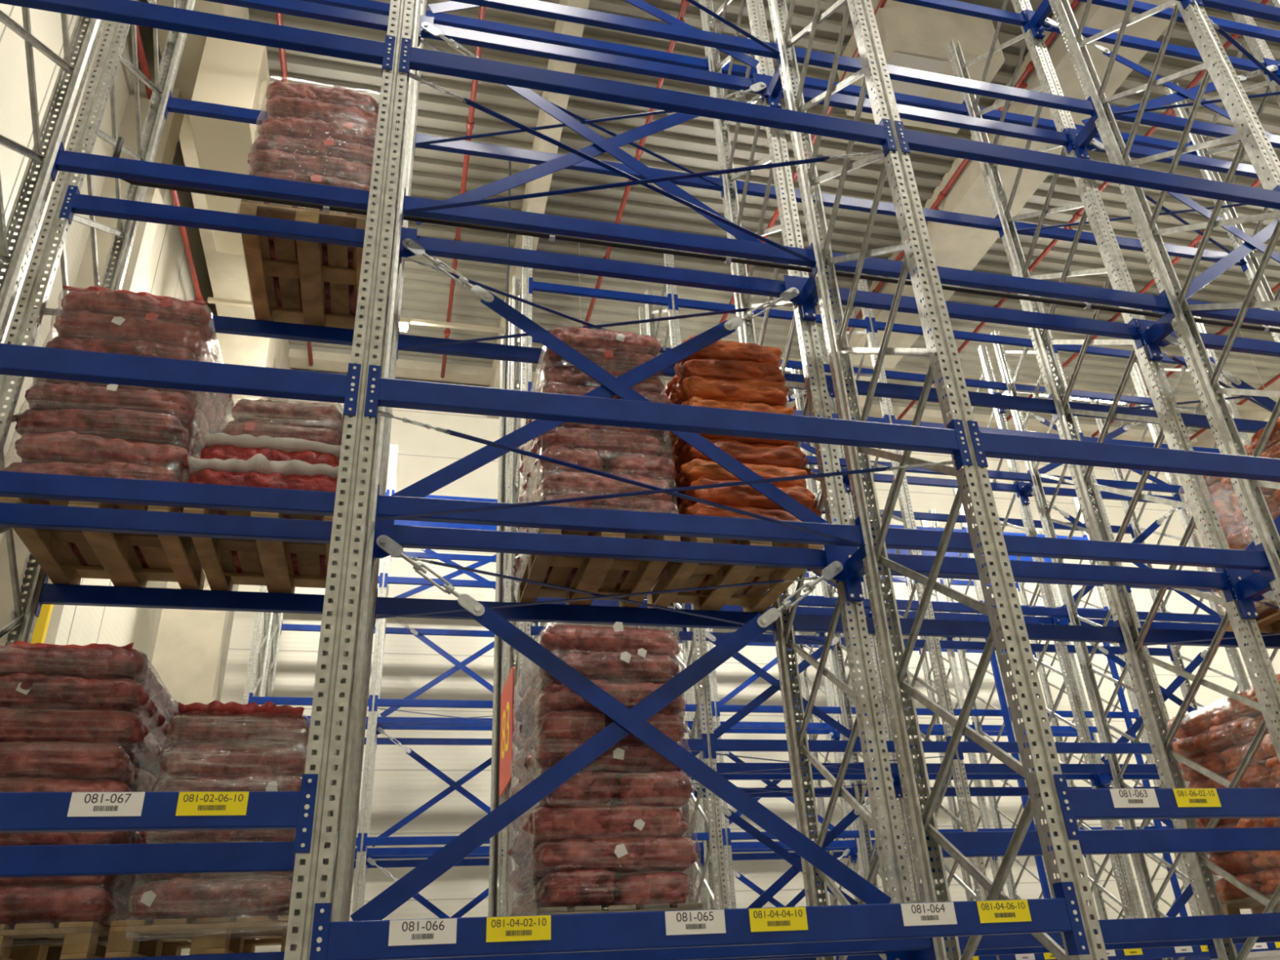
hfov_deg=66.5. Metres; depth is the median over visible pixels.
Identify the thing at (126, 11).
beam
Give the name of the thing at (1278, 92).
brace
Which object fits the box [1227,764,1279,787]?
sack
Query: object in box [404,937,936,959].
beam
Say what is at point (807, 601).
beam
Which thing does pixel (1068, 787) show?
beam
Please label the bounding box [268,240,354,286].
sack
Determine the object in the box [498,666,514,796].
aisle sign
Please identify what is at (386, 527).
bracket
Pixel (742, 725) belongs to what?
beam
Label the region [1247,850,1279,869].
sack
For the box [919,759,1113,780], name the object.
beam
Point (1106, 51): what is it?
brace
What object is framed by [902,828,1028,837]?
beam
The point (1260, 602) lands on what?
brace
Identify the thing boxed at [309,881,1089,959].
beam
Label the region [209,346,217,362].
sack
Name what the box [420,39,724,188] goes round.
brace
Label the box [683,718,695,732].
beam
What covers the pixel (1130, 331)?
beam
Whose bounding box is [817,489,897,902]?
frame
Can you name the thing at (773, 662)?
brace
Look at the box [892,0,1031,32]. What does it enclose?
beam
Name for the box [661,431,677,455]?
sack
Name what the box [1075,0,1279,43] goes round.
beam
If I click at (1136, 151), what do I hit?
beam
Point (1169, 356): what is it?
brace
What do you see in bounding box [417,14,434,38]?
bracket
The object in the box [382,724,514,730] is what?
beam
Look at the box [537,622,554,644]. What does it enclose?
frame
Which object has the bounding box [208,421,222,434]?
sack
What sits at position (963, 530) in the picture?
beam
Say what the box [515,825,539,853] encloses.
sack
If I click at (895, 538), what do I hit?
beam
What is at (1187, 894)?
brace
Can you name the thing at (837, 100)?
beam
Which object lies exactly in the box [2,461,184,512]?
sack
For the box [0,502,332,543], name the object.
beam
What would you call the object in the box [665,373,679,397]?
sack
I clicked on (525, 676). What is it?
sack
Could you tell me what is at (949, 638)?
bracket
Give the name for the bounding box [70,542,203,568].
sack
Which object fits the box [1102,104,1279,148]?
beam
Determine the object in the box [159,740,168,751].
sack
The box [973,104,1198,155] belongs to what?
beam
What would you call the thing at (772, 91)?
bracket
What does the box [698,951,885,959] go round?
beam
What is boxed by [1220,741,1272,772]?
sack
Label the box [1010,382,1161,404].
beam
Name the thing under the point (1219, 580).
beam
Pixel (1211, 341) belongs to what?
beam
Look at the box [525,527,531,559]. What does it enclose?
sack
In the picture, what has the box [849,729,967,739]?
beam
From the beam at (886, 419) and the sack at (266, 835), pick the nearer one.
the sack at (266, 835)
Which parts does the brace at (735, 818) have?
fork plate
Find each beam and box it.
[0,0,395,75]
[0,342,360,419]
[0,471,335,515]
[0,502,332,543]
[0,773,318,855]
[0,841,325,877]
[35,573,324,617]
[50,142,369,210]
[58,185,364,248]
[72,951,284,959]
[112,137,1279,333]
[164,91,267,124]
[203,0,389,31]
[208,315,354,346]
[248,693,373,711]
[280,622,375,633]
[299,0,390,15]
[303,715,368,724]
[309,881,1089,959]
[355,833,361,851]
[362,833,513,851]
[364,364,973,470]
[365,845,512,862]
[366,857,515,870]
[372,853,502,858]
[373,587,777,642]
[373,694,517,711]
[374,484,866,559]
[374,524,839,583]
[376,714,492,728]
[376,737,492,745]
[377,573,382,586]
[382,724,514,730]
[383,573,507,588]
[384,626,494,638]
[385,488,390,495]
[391,489,497,502]
[391,551,496,562]
[394,520,516,530]
[396,327,675,377]
[398,37,897,156]
[400,226,799,309]
[401,187,817,276]
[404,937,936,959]
[413,127,724,198]
[417,23,767,102]
[421,0,781,66]
[425,4,709,71]
[515,597,647,608]
[517,625,637,635]
[518,333,539,345]
[528,277,672,311]
[528,381,536,391]
[645,626,833,650]
[658,346,831,373]
[671,594,874,608]
[673,293,871,333]
[675,603,851,615]
[678,640,775,646]
[679,733,708,759]
[682,701,715,715]
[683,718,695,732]
[686,762,898,776]
[686,828,726,844]
[687,773,877,780]
[689,782,855,799]
[694,840,704,855]
[696,852,800,861]
[698,720,840,733]
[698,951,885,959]
[703,728,828,733]
[707,838,857,852]
[709,733,956,759]
[713,847,844,853]
[715,701,867,715]
[717,60,968,115]
[727,828,875,844]
[729,180,1004,238]
[760,956,816,959]
[764,593,846,597]
[781,87,1075,153]
[782,608,1127,653]
[784,373,1058,422]
[786,46,1097,122]
[793,409,890,423]
[798,572,907,586]
[800,644,920,654]
[803,276,1145,349]
[804,455,847,467]
[806,568,917,583]
[811,466,844,477]
[816,503,980,524]
[821,248,1174,321]
[827,850,907,858]
[835,634,1010,651]
[835,938,1217,959]
[842,721,975,731]
[844,365,1008,395]
[845,467,1021,497]
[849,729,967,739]
[850,522,966,532]
[857,783,1044,803]
[859,839,906,847]
[862,460,1033,486]
[863,598,982,603]
[869,520,1275,582]
[871,317,1048,351]
[876,552,1236,602]
[881,707,1002,716]
[885,600,1071,622]
[886,548,937,555]
[888,610,1054,624]
[890,414,1075,439]
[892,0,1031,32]
[894,120,1279,209]
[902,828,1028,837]
[909,578,1020,591]
[916,773,1096,786]
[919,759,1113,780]
[923,574,1121,592]
[925,826,1279,872]
[926,648,1036,657]
[943,912,1279,951]
[944,551,1052,562]
[947,955,996,959]
[957,739,1173,761]
[967,420,1279,481]
[967,527,1088,540]
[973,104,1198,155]
[977,722,1099,733]
[982,731,1093,740]
[983,600,1108,609]
[999,517,1134,538]
[999,945,1209,959]
[1008,221,1248,272]
[1008,706,1139,720]
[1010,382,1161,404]
[1020,481,1182,509]
[1026,643,1173,662]
[1035,474,1184,493]
[1035,824,1170,831]
[1042,20,1277,81]
[1050,337,1215,364]
[1053,774,1279,839]
[1060,395,1267,433]
[1067,786,1181,788]
[1071,604,1224,623]
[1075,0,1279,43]
[1076,618,1220,631]
[1079,432,1220,453]
[1092,137,1262,178]
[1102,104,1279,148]
[1115,762,1177,773]
[1122,773,1177,779]
[1125,585,1217,592]
[1128,622,1279,648]
[1128,958,1162,959]
[1142,319,1279,357]
[1168,955,1210,959]
[1174,957,1212,959]
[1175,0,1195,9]
[1176,293,1279,327]
[1195,0,1279,22]
[1224,936,1279,955]
[1235,942,1279,953]
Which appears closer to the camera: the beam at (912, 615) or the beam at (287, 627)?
the beam at (912, 615)
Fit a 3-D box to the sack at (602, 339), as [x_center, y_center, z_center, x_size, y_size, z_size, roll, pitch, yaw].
[-0.260,-0.834,6.454,0.774,0.188,0.440,3,-29,-11]
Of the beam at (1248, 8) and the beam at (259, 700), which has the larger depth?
the beam at (259, 700)
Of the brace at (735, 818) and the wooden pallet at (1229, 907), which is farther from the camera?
the brace at (735, 818)
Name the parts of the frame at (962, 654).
upright post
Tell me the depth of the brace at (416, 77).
5.65 m
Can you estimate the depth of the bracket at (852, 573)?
5.76 m
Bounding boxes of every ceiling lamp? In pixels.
[399,320,408,331]
[1039,394,1125,404]
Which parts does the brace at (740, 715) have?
fork plate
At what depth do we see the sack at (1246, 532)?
7.70 m
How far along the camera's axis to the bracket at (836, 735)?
18.25 m
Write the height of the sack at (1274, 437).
0.193 m
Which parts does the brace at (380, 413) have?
eye plate, fork plate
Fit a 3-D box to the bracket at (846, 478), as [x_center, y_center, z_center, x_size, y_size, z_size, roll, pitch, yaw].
[2.892,-0.061,13.558,0.216,0.350,0.288,4,-29,-13]
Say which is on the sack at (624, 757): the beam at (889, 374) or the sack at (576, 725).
the sack at (576, 725)
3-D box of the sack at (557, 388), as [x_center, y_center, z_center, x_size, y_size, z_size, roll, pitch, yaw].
[-0.479,-0.357,6.355,0.413,0.188,0.820,2,-29,-10]
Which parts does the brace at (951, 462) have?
fork plate, eye plate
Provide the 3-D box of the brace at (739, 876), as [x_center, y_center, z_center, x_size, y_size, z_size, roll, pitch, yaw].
[2.458,7.283,16.540,2.644,1.926,0.048,4,-29,-13]
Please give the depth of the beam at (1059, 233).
9.67 m
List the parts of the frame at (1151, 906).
upright post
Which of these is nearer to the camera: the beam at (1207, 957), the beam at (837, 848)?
the beam at (1207, 957)
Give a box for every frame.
[0,0,195,645]
[0,6,104,342]
[242,585,273,706]
[260,613,283,705]
[319,0,426,921]
[351,444,397,920]
[362,487,395,906]
[488,292,512,916]
[502,235,532,915]
[530,622,537,667]
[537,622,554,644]
[635,306,666,630]
[644,248,728,909]
[677,626,707,909]
[686,627,736,909]
[698,0,912,959]
[767,0,1108,959]
[789,571,859,905]
[791,326,920,902]
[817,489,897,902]
[833,273,999,959]
[906,520,1004,901]
[928,488,1053,899]
[945,0,1279,959]
[947,345,1138,919]
[990,295,1238,959]
[1017,528,1144,919]
[1048,0,1279,608]
[1050,497,1213,959]
[1088,362,1253,913]
[1164,12,1279,342]
[1164,315,1278,674]
[1271,0,1279,7]
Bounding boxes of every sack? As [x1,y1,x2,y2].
[0,640,154,688]
[0,672,157,726]
[0,707,149,755]
[0,741,135,785]
[0,777,133,791]
[0,831,137,845]
[0,875,124,890]
[0,884,124,928]
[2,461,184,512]
[14,408,195,457]
[14,431,196,482]
[24,381,201,439]
[35,377,201,410]
[45,336,204,395]
[53,310,214,362]
[61,285,214,350]
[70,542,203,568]
[107,892,134,927]
[110,875,142,897]
[128,732,161,771]
[128,763,156,791]
[131,876,292,924]
[134,831,143,844]
[139,829,296,843]
[140,871,293,883]
[146,706,170,745]
[147,667,170,710]
[148,763,169,782]
[154,777,164,791]
[157,773,302,791]
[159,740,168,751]
[161,742,306,778]
[162,694,178,725]
[168,700,309,752]
[186,453,338,520]
[192,429,209,457]
[192,453,199,458]
[195,408,208,433]
[196,391,218,427]
[200,432,341,466]
[208,391,222,408]
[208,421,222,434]
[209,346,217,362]
[215,400,226,428]
[220,393,234,415]
[221,417,342,458]
[231,398,343,440]
[231,551,327,577]
[247,148,372,185]
[252,133,374,167]
[253,168,369,191]
[257,116,376,147]
[263,201,353,251]
[266,80,378,114]
[266,94,377,131]
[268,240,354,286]
[273,276,355,315]
[507,840,524,865]
[508,866,534,894]
[510,893,528,915]
[511,720,528,750]
[511,782,524,796]
[511,814,527,832]
[512,554,627,589]
[512,748,524,778]
[513,698,529,722]
[515,526,524,532]
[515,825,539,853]
[518,491,528,503]
[518,768,534,786]
[518,850,542,885]
[519,447,532,477]
[519,667,532,698]
[519,705,605,737]
[520,440,533,462]
[520,475,526,494]
[522,683,542,708]
[522,769,619,820]
[522,804,688,843]
[523,462,536,496]
[523,711,604,758]
[523,738,680,778]
[524,868,616,915]
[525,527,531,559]
[527,457,535,468]
[528,444,603,502]
[528,662,537,677]
[528,835,697,877]
[530,426,665,472]
[530,491,678,539]
[530,648,679,691]
[531,382,595,447]
[532,422,666,443]
[532,471,672,502]
[533,382,544,391]
[534,679,684,726]
[536,363,544,387]
[539,622,679,658]
[540,343,662,382]
[541,326,661,365]
[541,365,664,398]
[604,453,676,485]
[604,870,689,909]
[609,770,692,808]
[612,388,672,404]
[621,712,684,744]
[651,566,758,595]
[660,430,669,444]
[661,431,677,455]
[662,446,678,467]
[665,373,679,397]
[668,466,678,488]
[670,375,788,407]
[671,495,680,510]
[673,334,782,377]
[673,433,798,456]
[673,458,807,498]
[675,358,788,391]
[675,437,812,475]
[677,478,822,516]
[680,395,794,414]
[680,502,801,546]
[1168,710,1211,738]
[1173,731,1226,758]
[1178,752,1232,782]
[1186,475,1222,496]
[1186,481,1233,503]
[1186,775,1227,788]
[1194,499,1235,529]
[1195,817,1240,828]
[1204,515,1243,546]
[1204,692,1262,726]
[1205,823,1237,853]
[1208,716,1257,749]
[1208,851,1265,875]
[1209,532,1248,550]
[1215,871,1267,901]
[1220,444,1254,477]
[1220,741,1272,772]
[1221,476,1235,491]
[1222,597,1266,614]
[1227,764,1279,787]
[1229,486,1276,510]
[1233,494,1279,526]
[1235,817,1279,827]
[1240,511,1278,544]
[1245,679,1279,712]
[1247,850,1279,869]
[1250,417,1279,451]
[1250,673,1279,688]
[1252,713,1277,734]
[1255,866,1279,894]
[1260,441,1279,458]
[1260,733,1279,757]
[1265,755,1279,782]
[1273,488,1279,506]
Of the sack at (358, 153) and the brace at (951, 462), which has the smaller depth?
the brace at (951, 462)
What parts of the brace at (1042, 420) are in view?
fork plate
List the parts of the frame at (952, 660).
upright post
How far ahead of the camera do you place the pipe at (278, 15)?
14.58 m
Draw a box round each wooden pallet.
[0,496,205,589]
[0,921,110,959]
[104,915,288,958]
[182,507,333,593]
[238,199,366,329]
[517,528,680,607]
[529,902,702,915]
[646,536,823,612]
[1212,894,1279,915]
[1221,595,1279,633]
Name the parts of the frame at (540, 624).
upright post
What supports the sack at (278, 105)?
on the sack at (306, 127)
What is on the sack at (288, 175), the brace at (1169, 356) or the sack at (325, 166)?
the sack at (325, 166)
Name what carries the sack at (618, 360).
on the sack at (571, 375)
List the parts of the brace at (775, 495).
eye plate, fork plate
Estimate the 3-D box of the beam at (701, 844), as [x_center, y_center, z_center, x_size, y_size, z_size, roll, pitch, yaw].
[-0.234,6.091,16.146,2.768,0.250,0.059,4,-29,-13]
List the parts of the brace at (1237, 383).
eye plate, fork plate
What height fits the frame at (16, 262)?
10.550 m
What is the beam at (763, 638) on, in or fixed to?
attached to the frame at (642, 331)
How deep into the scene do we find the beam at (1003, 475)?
13.94 m
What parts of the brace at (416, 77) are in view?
eye plate, fork plate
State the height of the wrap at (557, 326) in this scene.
1.467 m
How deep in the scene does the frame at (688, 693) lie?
17.24 m
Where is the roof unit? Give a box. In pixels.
[836,0,1004,133]
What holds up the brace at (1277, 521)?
attached to the bracket
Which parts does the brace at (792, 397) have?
fork plate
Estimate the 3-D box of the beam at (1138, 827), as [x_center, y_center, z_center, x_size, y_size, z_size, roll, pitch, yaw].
[8.172,6.172,17.159,2.768,0.250,0.059,4,-29,-13]
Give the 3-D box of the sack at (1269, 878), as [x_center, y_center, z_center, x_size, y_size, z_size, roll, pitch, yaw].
[4.440,2.583,6.331,0.851,0.195,0.416,5,-29,-15]
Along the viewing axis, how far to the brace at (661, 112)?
7.96 m
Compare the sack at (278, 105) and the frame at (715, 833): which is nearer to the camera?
the sack at (278, 105)
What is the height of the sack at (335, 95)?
0.190 m
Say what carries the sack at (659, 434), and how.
on the sack at (609, 445)
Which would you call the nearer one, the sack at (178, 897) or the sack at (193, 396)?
the sack at (178, 897)
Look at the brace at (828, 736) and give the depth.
17.57 m
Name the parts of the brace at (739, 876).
fork plate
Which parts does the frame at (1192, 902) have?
upright post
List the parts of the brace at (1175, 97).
fork plate, eye plate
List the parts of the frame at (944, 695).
upright post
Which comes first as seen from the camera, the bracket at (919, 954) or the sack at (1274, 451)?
the bracket at (919, 954)
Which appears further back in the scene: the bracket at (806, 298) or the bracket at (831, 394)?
the bracket at (831, 394)
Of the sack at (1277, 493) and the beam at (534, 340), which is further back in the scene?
the beam at (534, 340)
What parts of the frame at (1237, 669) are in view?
upright post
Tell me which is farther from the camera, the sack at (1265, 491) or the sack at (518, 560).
the sack at (1265, 491)
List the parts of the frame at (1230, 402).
upright post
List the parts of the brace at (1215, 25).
fork plate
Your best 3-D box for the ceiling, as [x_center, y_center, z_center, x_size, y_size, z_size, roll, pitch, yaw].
[10.005,-7.275,15.195,34.200,0.200,25.300,4,-29,-13]
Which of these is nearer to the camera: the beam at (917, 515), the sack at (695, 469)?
the sack at (695, 469)
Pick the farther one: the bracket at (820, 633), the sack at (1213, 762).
the bracket at (820, 633)
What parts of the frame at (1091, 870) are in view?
upright post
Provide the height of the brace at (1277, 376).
0.211 m
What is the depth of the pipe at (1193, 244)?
20.27 m
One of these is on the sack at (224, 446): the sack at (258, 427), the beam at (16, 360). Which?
the sack at (258, 427)
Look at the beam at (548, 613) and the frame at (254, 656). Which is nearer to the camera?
the beam at (548, 613)
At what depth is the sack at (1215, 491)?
8.04 m
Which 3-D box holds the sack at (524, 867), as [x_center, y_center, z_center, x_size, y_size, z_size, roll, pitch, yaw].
[-0.233,2.097,5.290,0.844,0.192,0.429,3,-29,-11]
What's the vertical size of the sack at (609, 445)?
0.199 m
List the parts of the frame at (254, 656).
upright post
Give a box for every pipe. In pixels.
[130,24,213,348]
[275,12,313,366]
[440,6,486,377]
[493,160,511,916]
[583,0,689,326]
[719,0,887,324]
[792,0,1079,409]
[897,0,1270,419]
[996,158,1279,428]
[1091,282,1279,437]
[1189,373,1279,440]
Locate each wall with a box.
[0,0,217,667]
[180,399,1279,955]
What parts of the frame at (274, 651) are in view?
upright post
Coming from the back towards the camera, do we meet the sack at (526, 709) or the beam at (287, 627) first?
the beam at (287, 627)
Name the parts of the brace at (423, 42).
eye plate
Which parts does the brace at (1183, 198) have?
eye plate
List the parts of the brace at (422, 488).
fork plate, eye plate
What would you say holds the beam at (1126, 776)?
attached to the frame at (1130, 911)
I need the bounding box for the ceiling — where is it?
[178,0,1279,434]
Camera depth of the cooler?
12.71 m
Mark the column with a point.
(191, 649)
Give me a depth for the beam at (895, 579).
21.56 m
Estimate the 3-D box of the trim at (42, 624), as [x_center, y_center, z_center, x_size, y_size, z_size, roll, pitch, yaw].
[-5.983,3.615,8.811,0.100,5.650,0.090,4,-29,-13]
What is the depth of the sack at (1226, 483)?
7.94 m
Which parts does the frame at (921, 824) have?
upright post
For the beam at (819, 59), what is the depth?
7.87 m
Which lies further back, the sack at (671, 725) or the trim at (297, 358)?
the trim at (297, 358)
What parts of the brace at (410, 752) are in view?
eye plate, fork plate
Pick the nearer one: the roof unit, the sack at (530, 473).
the sack at (530, 473)
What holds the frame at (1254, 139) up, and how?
on the floor
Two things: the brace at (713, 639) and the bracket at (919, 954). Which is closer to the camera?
the bracket at (919, 954)
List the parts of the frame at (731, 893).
upright post, upright post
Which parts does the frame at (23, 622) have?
upright post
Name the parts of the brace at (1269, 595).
eye plate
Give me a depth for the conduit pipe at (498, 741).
9.74 m
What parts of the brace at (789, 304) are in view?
eye plate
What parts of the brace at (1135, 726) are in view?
fork plate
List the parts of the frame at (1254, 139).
upright post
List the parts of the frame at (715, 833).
upright post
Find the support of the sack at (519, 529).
on the sack
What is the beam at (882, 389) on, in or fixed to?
attached to the frame at (891, 837)
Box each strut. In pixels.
[985,638,1051,898]
[1102,642,1187,916]
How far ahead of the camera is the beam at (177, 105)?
7.75 m
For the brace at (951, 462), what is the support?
attached to the frame at (921, 824)
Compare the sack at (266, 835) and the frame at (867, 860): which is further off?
the frame at (867, 860)
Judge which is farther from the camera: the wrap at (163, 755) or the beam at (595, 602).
the beam at (595, 602)
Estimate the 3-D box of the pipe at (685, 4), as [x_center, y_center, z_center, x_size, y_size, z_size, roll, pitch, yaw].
[1.001,-7.502,12.699,0.122,0.211,23.050,4,-29,-13]
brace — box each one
[350,560,843,920]
[366,857,449,918]
[372,757,491,847]
[375,576,819,618]
[376,460,955,520]
[376,534,891,904]
[377,410,866,546]
[377,707,492,721]
[377,715,492,725]
[377,727,519,833]
[379,622,531,716]
[391,287,799,497]
[392,617,517,709]
[394,554,496,598]
[398,302,793,350]
[400,555,777,631]
[401,257,666,353]
[402,238,829,523]
[403,150,884,213]
[408,72,817,264]
[414,81,766,225]
[415,97,761,146]
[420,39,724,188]
[420,548,507,591]
[421,22,787,264]
[427,0,480,13]
[450,871,512,917]
[623,0,759,68]
[671,377,826,457]
[671,606,860,740]
[678,631,733,637]
[685,0,780,55]
[688,755,944,776]
[688,784,866,798]
[689,615,866,755]
[691,782,857,904]
[692,782,855,798]
[698,733,844,839]
[702,631,815,719]
[713,857,785,906]
[715,753,899,774]
[721,732,833,828]
[746,777,893,908]
[764,631,824,644]
[785,848,849,906]
[788,390,806,402]
[812,571,836,588]
[813,475,843,497]
[1016,203,1247,231]
[1022,410,1168,484]
[1030,492,1219,615]
[1038,422,1141,474]
[1044,17,1271,133]
[1060,501,1180,608]
[1072,395,1251,415]
[1081,64,1278,124]
[1088,642,1196,712]
[1089,137,1279,263]
[1089,157,1247,264]
[1100,646,1208,764]
[1110,783,1174,828]
[1112,91,1279,115]
[1142,632,1279,645]
[1152,218,1278,318]
[1160,350,1279,416]
[1164,333,1276,410]
[1165,879,1193,916]
[1191,308,1236,313]
[1209,18,1279,85]
[1244,513,1279,551]
[1255,600,1279,609]
[1261,590,1279,604]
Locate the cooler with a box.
[188,36,273,254]
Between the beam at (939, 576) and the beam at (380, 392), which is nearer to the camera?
the beam at (380, 392)
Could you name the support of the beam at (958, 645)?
attached to the frame at (1130, 911)
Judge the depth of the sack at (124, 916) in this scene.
4.62 m
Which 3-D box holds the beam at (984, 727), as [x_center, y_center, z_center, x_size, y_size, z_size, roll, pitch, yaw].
[7.823,4.863,19.038,2.768,0.250,0.059,4,-29,-13]
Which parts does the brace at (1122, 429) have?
fork plate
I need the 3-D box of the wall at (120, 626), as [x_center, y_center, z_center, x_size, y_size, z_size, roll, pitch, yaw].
[-6.062,-2.032,7.708,0.300,14.550,25.000,4,-29,-13]
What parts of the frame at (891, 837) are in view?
upright post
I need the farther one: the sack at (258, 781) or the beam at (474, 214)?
the beam at (474, 214)
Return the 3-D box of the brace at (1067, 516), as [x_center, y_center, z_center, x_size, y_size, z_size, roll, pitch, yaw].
[7.020,1.070,14.176,2.644,1.916,0.048,4,-29,-13]
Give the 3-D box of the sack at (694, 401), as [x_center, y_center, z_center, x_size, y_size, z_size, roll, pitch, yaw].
[0.592,-0.383,6.459,0.837,0.202,0.413,4,-29,-14]
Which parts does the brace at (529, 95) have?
eye plate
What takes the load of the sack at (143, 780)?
on the sack
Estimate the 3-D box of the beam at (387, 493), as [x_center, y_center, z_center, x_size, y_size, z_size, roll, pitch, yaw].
[-5.238,0.224,16.761,1.818,0.250,0.059,4,-29,-13]
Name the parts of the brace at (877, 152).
fork plate, eye plate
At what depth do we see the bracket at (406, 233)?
6.19 m
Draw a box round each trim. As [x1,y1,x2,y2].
[0,5,190,644]
[0,26,184,644]
[31,604,53,644]
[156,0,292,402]
[228,400,1249,902]
[288,348,1197,445]
[487,0,589,418]
[795,0,1175,444]
[1186,376,1279,475]
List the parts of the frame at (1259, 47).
upright post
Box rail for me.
[207,245,1271,413]
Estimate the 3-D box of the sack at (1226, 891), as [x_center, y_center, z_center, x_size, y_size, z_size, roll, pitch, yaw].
[4.338,2.752,6.636,0.854,0.201,0.438,2,-29,-10]
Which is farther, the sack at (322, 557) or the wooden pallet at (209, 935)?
the sack at (322, 557)
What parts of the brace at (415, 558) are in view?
fork plate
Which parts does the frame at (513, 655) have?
upright post, upright post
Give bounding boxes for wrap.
[1,287,232,479]
[110,656,177,921]
[124,712,311,955]
[216,394,343,433]
[237,75,376,318]
[506,627,701,915]
[513,326,681,599]
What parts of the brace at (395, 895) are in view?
fork plate, eye plate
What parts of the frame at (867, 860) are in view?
upright post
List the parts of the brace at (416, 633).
fork plate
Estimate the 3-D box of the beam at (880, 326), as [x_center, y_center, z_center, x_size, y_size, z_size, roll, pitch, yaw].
[4.502,-2.002,13.616,2.768,0.250,0.059,4,-29,-13]
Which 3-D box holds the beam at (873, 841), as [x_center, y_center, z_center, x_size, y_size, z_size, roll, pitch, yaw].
[5.204,6.479,17.426,2.768,0.250,0.059,4,-29,-13]
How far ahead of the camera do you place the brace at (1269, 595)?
6.42 m
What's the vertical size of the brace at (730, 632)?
0.006 m
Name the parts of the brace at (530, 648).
eye plate, fork plate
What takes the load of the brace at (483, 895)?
attached to the bracket
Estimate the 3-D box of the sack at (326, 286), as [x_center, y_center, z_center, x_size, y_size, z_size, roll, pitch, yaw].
[-2.359,-1.342,7.071,0.863,0.193,0.431,5,-29,-14]
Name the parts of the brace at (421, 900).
eye plate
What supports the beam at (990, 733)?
attached to the frame at (1091, 870)
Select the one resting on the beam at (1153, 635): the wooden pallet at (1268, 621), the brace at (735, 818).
the wooden pallet at (1268, 621)
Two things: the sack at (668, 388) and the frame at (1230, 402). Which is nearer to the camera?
the sack at (668, 388)
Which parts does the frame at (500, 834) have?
upright post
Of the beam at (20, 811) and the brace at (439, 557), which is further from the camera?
the brace at (439, 557)
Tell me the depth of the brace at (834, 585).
12.79 m
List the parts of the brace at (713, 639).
fork plate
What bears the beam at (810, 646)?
attached to the frame at (818, 784)
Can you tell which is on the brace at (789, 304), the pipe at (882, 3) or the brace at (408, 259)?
the brace at (408, 259)
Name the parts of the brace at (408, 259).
eye plate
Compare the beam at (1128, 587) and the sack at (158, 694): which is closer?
the sack at (158, 694)
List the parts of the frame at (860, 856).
upright post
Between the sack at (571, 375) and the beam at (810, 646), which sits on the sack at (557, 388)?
the sack at (571, 375)
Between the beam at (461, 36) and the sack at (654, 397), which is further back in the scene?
the beam at (461, 36)
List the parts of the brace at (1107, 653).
fork plate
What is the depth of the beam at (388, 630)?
18.58 m
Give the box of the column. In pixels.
[151,332,275,954]
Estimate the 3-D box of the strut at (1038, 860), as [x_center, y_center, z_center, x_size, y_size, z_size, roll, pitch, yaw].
[6.693,6.079,16.601,0.100,7.450,0.060,4,-29,-13]
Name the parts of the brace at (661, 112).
eye plate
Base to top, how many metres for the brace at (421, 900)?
1.926 m
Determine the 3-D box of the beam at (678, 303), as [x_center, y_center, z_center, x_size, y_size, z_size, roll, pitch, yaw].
[1.782,-2.196,12.976,2.768,0.250,0.059,4,-29,-13]
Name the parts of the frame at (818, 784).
upright post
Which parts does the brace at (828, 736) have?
eye plate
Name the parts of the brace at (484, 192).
eye plate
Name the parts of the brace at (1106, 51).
eye plate, fork plate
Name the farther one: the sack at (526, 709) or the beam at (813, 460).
the beam at (813, 460)
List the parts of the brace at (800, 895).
eye plate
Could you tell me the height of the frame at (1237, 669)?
10.550 m
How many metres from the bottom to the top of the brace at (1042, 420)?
1.426 m
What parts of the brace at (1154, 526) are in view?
fork plate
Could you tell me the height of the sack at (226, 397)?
0.196 m
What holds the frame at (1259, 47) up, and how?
on the floor
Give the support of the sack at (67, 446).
on the sack at (113, 469)
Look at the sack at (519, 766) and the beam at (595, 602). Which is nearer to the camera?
the sack at (519, 766)
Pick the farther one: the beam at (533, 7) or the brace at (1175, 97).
the brace at (1175, 97)
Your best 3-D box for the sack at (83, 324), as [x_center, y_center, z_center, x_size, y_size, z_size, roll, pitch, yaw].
[-2.939,-0.794,5.690,0.830,0.197,0.439,4,-29,-13]
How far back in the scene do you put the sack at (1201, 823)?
6.71 m
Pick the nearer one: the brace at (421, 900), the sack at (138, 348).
the sack at (138, 348)
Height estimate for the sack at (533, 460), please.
0.188 m
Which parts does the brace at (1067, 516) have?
fork plate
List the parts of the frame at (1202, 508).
upright post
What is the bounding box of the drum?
[1245,950,1279,959]
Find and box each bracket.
[353,519,394,558]
[365,856,372,865]
[376,724,382,734]
[399,226,417,257]
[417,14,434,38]
[697,849,704,866]
[752,66,784,108]
[783,272,817,321]
[815,631,825,635]
[823,544,865,601]
[825,375,835,397]
[828,729,840,740]
[840,467,851,492]
[844,847,857,862]
[862,608,872,617]
[885,949,928,959]
[891,773,903,797]
[946,636,954,640]
[994,391,1005,413]
[1017,481,1033,504]
[1025,0,1051,39]
[1053,617,1068,625]
[1067,117,1097,159]
[1093,773,1111,788]
[1136,313,1174,360]
[1226,568,1271,619]
[1262,57,1279,79]
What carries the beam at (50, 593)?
attached to the frame at (23, 622)
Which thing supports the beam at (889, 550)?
attached to the frame at (962, 654)
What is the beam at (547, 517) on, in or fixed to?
attached to the upright
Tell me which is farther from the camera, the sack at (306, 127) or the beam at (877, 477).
the beam at (877, 477)
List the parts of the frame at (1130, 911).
upright post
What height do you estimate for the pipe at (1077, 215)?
0.211 m

